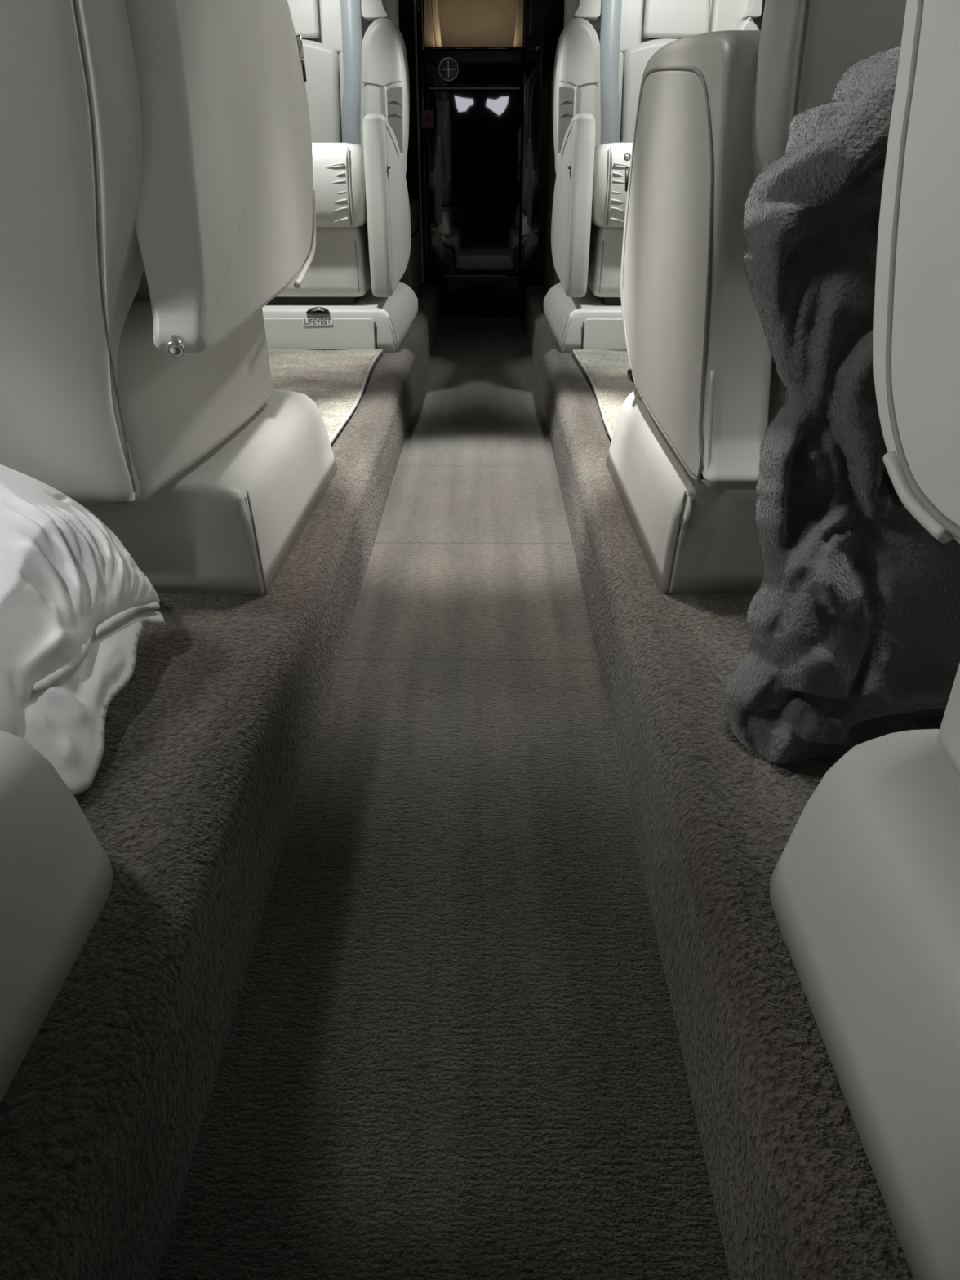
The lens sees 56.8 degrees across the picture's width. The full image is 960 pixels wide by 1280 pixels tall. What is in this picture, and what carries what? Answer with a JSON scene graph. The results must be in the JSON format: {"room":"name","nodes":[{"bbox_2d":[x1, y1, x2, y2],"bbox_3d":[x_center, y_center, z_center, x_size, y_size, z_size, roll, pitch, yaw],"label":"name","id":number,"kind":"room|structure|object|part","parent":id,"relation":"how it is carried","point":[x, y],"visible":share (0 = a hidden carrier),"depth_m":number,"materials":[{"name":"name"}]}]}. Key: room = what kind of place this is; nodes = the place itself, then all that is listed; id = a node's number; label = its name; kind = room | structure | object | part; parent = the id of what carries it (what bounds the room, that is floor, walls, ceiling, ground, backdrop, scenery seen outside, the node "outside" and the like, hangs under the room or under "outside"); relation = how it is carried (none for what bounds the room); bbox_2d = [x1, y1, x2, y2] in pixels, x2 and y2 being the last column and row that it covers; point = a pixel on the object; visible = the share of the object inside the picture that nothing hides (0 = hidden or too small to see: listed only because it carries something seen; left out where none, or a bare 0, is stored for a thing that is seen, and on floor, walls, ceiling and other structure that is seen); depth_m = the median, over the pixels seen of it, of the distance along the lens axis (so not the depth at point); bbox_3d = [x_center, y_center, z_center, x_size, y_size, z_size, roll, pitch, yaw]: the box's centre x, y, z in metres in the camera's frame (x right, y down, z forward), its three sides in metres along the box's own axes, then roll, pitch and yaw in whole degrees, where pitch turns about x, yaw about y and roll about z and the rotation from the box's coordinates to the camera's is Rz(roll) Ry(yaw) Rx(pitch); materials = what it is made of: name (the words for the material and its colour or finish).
{"room":"aircraft cabin","nodes":[
{"label":"aircraft cabin","id":0,"kind":"room"},
{"bbox_2d":[0,284,440,1279],"bbox_3d":[-0.653,0.052,1.174,0.889,0.190,7.200,0,29,0],"label":"floor","id":1,"kind":"structure","parent":0,"point":[191,800],"depth_m":0.76,"materials":[{"name":"carpet"}]},
{"bbox_2d":[0,729,113,1102],"bbox_3d":[-0.548,-0.111,0.134,0.516,1.090,0.824,0,29,0],"label":"seat","id":2,"kind":"object","parent":1,"relation":"on","point":[56,876],"visible":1,"depth_m":0.62,"materials":[{"name":"beige leather"}]},
{"bbox_2d":[0,464,164,795],"bbox_3d":[-0.460,-0.032,0.859,0.213,0.240,0.381,0,29,0],"label":"pillow","id":3,"kind":"object","parent":1,"relation":"on","point":[75,604],"visible":0.98,"depth_m":0.87,"materials":[{"name":"white fabric"}]},
{"bbox_2d":[0,0,337,594],"bbox_3d":[-0.533,-0.651,1.126,0.534,1.090,0.791,0,29,0],"label":"seat","id":4,"kind":"object","parent":1,"relation":"on","point":[157,193],"visible":1,"depth_m":0.97,"materials":[{"name":"beige leather"}]},
{"bbox_3d":[-0.558,-0.580,0.841,0.465,0.943,0.224,0,29,0],"label":"backrest","id":5,"kind":"part","parent":4,"relation":"part of","materials":[{"name":"beige leather"}]},
{"bbox_2d":[133,267,150,300],"bbox_3d":[-0.566,-0.559,1.233,0.385,0.125,0.450,0,29,0],"label":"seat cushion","id":6,"kind":"object","parent":4,"relation":"on","point":[143,292],"depth_m":1.06,"materials":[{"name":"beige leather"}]},
{"bbox_3d":[-0.321,-0.705,1.118,0.082,0.535,0.744,0,29,0],"label":"armrest","id":7,"kind":"part","parent":4,"relation":"part of","materials":[{"name":"beige leather"}]},
{"bbox_2d":[267,348,382,445],"bbox_3d":[-0.526,-0.607,2.166,0.489,0.017,1.025,0,29,0],"label":"floor mat","id":8,"kind":"object","parent":1,"relation":"on","point":[335,380],"visible":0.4,"depth_m":2.28,"materials":[{"name":"carpet"}]},
{"bbox_2d":[262,0,417,352],"bbox_3d":[-0.572,-1.599,2.752,0.700,1.198,0.928,0,29,0],"label":"seat","id":9,"kind":"object","parent":1,"relation":"on","point":[351,295],"visible":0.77,"depth_m":2.63,"materials":[{"name":"beige leather"}]},
{"bbox_3d":[-0.553,-1.145,2.889,0.360,0.034,0.560,0,29,0],"label":"swivel plate","id":10,"kind":"part","parent":9,"relation":"part of","materials":[{"name":"black metal"}]},
{"bbox_2d":[306,306,329,313],"bbox_3d":[-0.473,-0.962,2.590,0.068,0.016,0.019,0,29,0],"label":"handle","id":11,"kind":"object","parent":9,"relation":"on","point":[308,309],"depth_m":2.58,"materials":[{"name":"silver metal"}]},
{"bbox_3d":[-0.474,-0.932,2.598,0.088,0.022,0.011,0,29,0],"label":"notice plate","id":12,"kind":"part","parent":9,"relation":"part of","materials":[{"name":"white metal"}]},
{"bbox_3d":[-0.528,-0.905,2.623,0.436,0.089,0.040,0,29,0],"label":"life vest door","id":13,"kind":"part","parent":9,"relation":"part of","materials":[{"name":"white plastic"}]},
{"bbox_2d":[311,142,367,227],"bbox_3d":[-0.527,-1.394,2.709,0.421,0.211,0.639,0,29,0],"label":"seat cushion","id":14,"kind":"object","parent":9,"relation":"on","point":[340,170],"depth_m":2.43,"materials":[{"name":"beige leather"}]},
{"bbox_3d":[-0.594,-1.915,2.956,0.650,0.838,0.267,0,29,0],"label":"backrest","id":15,"kind":"part","parent":9,"relation":"part of","materials":[{"name":"beige leather"}]},
{"bbox_3d":[-0.280,-1.376,2.796,0.062,0.460,0.798,0,29,0],"label":"armrest","id":16,"kind":"part","parent":9,"relation":"part of","materials":[{"name":"beige leather"}]},
{"bbox_2d":[399,199,422,295],"bbox_3d":[-0.502,-1.585,3.612,0.487,0.350,0.610,0,29,0],"label":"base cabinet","id":17,"kind":"object","parent":1,"relation":"on","point":[412,276],"visible":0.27,"depth_m":3.55,"materials":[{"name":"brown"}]},
{"bbox_3d":[-0.502,-1.535,3.639,0.487,0.222,0.610,0,29,0],"label":"drawer","id":18,"kind":"part","parent":17,"relation":"part of","materials":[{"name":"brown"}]},
{"bbox_3d":[-0.502,-1.692,3.553,0.487,0.105,0.610,0,29,0],"label":"drawer","id":19,"kind":"part","parent":17,"relation":"part of","materials":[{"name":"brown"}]},
{"bbox_2d":[155,316,730,1279],"bbox_3d":[-0.019,0.116,1.202,0.415,0.050,7.200,0,29,0],"label":"floor","id":20,"kind":"structure","parent":0,"point":[452,1051],"depth_m":0.82,"materials":[{"name":"carpet"}]},
{"bbox_2d":[398,0,564,318],"bbox_3d":[0.014,-2.188,3.821,1.190,1.490,0.295,0,29,0],"label":"cockpit","id":21,"kind":"object","parent":20,"relation":"on","point":[478,177],"visible":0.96,"depth_m":3.76,"materials":[{"name":"black paint"}]},
{"bbox_3d":[-0.405,-2.196,3.836,0.352,1.490,0.270,0,29,0],"label":"post","id":22,"kind":"part","parent":21,"relation":"part of","materials":[{"name":"black paint"}]},
{"bbox_2d":[421,110,434,128],"bbox_3d":[-0.218,-2.167,3.693,0.052,0.064,0.005,0,29,0],"label":"sign","id":23,"kind":"object","parent":21,"relation":"attached to","point":[427,116],"visible":1,"depth_m":3.69,"materials":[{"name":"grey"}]},
{"bbox_3d":[-0.025,-2.383,3.713,0.404,0.125,0.200,0,29,0],"label":"drawer","id":24,"kind":"part","parent":21,"relation":"part of","materials":[{"name":"black paint"}]},
{"bbox_3d":[-0.025,-2.006,3.918,0.404,0.709,0.200,0,29,0],"label":"door","id":25,"kind":"part","parent":21,"relation":"part of","materials":[{"name":"black paint"}]},
{"bbox_3d":[-0.025,-1.624,4.157,0.406,0.178,0.246,0,29,0],"label":"kick panel","id":26,"kind":"part","parent":21,"relation":"part of","materials":[{"name":"black paint"}]},
{"bbox_3d":[0.231,-2.374,3.563,0.020,0.020,0.024,0,29,0],"label":"knob","id":27,"kind":"part","parent":21,"relation":"part of","materials":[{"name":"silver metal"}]},
{"bbox_3d":[0.394,-2.193,3.829,0.430,1.490,0.270,0,29,0],"label":"post","id":28,"kind":"part","parent":21,"relation":"part of","materials":[{"name":"black paint"}]},
{"bbox_2d":[524,285,914,1279],"bbox_3d":[0.616,0.057,1.164,0.889,0.190,7.200,0,29,0],"label":"floor","id":29,"kind":"structure","parent":0,"point":[797,1195],"depth_m":0.75,"materials":[{"name":"carpet"}]},
{"bbox_2d":[544,70,560,291],"bbox_3d":[0.517,-1.783,3.499,0.475,0.804,0.640,0,29,0],"label":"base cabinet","id":30,"kind":"object","parent":29,"relation":"on","point":[551,278],"visible":0.19,"depth_m":3.59,"materials":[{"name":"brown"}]},
{"bbox_2d":[572,349,636,440],"bbox_3d":[0.511,-0.616,2.182,0.489,0.017,0.970,0,29,0],"label":"floor mat","id":31,"kind":"object","parent":29,"relation":"on","point":[606,371],"visible":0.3,"depth_m":2.27,"materials":[{"name":"carpet"}]},
{"bbox_2d":[543,0,765,352],"bbox_3d":[0.574,-1.594,2.743,0.700,1.198,0.928,0,29,0],"label":"seat","id":32,"kind":"object","parent":29,"relation":"on","point":[604,50],"visible":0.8,"depth_m":2.74,"materials":[{"name":"beige leather"}]},
{"bbox_3d":[0.282,-1.373,2.792,0.062,0.460,0.798,0,29,0],"label":"armrest","id":33,"kind":"part","parent":32,"relation":"part of","materials":[{"name":"beige leather"}]},
{"bbox_3d":[0.522,-0.901,2.615,0.436,0.089,0.040,0,29,0],"label":"life vest door","id":34,"kind":"part","parent":32,"relation":"part of","materials":[{"name":"white plastic"}]},
{"bbox_3d":[0.553,-1.141,2.881,0.360,0.034,0.560,0,29,0],"label":"swivel plate","id":35,"kind":"part","parent":32,"relation":"part of","materials":[{"name":"black metal"}]},
{"bbox_2d":[591,142,632,227],"bbox_3d":[0.527,-1.389,2.700,0.421,0.211,0.639,0,29,0],"label":"seat cushion","id":36,"kind":"object","parent":32,"relation":"on","point":[608,164],"depth_m":2.43,"materials":[{"name":"beige leather"}]},
{"bbox_3d":[0.602,-1.910,2.947,0.650,0.838,0.267,0,29,0],"label":"backrest","id":37,"kind":"part","parent":32,"relation":"part of","materials":[{"name":"beige leather"}]},
{"bbox_2d":[605,0,906,594],"bbox_3d":[0.501,-0.705,1.225,0.530,1.090,0.846,0,29,0],"label":"seat","id":38,"kind":"object","parent":29,"relation":"on","point":[714,108],"visible":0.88,"depth_m":1.08,"materials":[{"name":"beige leather"}]},
{"bbox_3d":[0.262,-0.459,1.542,0.012,0.031,0.042,12,31,22],"label":"lever","id":39,"kind":"part","parent":38,"relation":"part of","materials":[{"name":"black plastic"}]},
{"bbox_3d":[0.273,-0.565,1.278,0.022,0.456,0.752,0,29,0],"label":"panel","id":40,"kind":"part","parent":38,"relation":"part of","materials":[{"name":"beige leather"}]},
{"bbox_3d":[0.304,-0.588,1.291,0.078,0.497,0.846,0,29,0],"label":"armrest","id":41,"kind":"part","parent":38,"relation":"part of","materials":[{"name":"beige leather"}]},
{"bbox_3d":[0.523,-0.625,0.925,0.465,0.943,0.224,0,29,0],"label":"backrest","id":42,"kind":"part","parent":38,"relation":"part of","materials":[{"name":"beige leather"}]},
{"bbox_2d":[723,43,959,764],"bbox_3d":[0.372,-0.165,0.801,0.287,0.644,0.243,0,29,0],"label":"blanket","id":43,"kind":"object","parent":29,"relation":"on","point":[853,618],"visible":0.66,"depth_m":0.78,"materials":[{"name":"grey fabric"}]},
{"bbox_2d":[769,0,959,1279],"bbox_3d":[0.490,-0.144,0.197,0.532,1.090,0.852,0,29,0],"label":"seat","id":44,"kind":"object","parent":29,"relation":"on","point":[864,886],"visible":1,"depth_m":0.52,"materials":[{"name":"beige leather"}]},
{"bbox_3d":[0.287,-0.126,0.209,0.070,0.402,0.852,0,29,0],"label":"armrest","id":45,"kind":"part","parent":44,"relation":"part of","materials":[{"name":"beige leather"}]},
{"bbox_3d":[0.261,-0.117,0.210,0.022,0.348,0.776,0,29,0],"label":"panel","id":46,"kind":"part","parent":44,"relation":"part of","materials":[{"name":"beige leather"}]}
]}

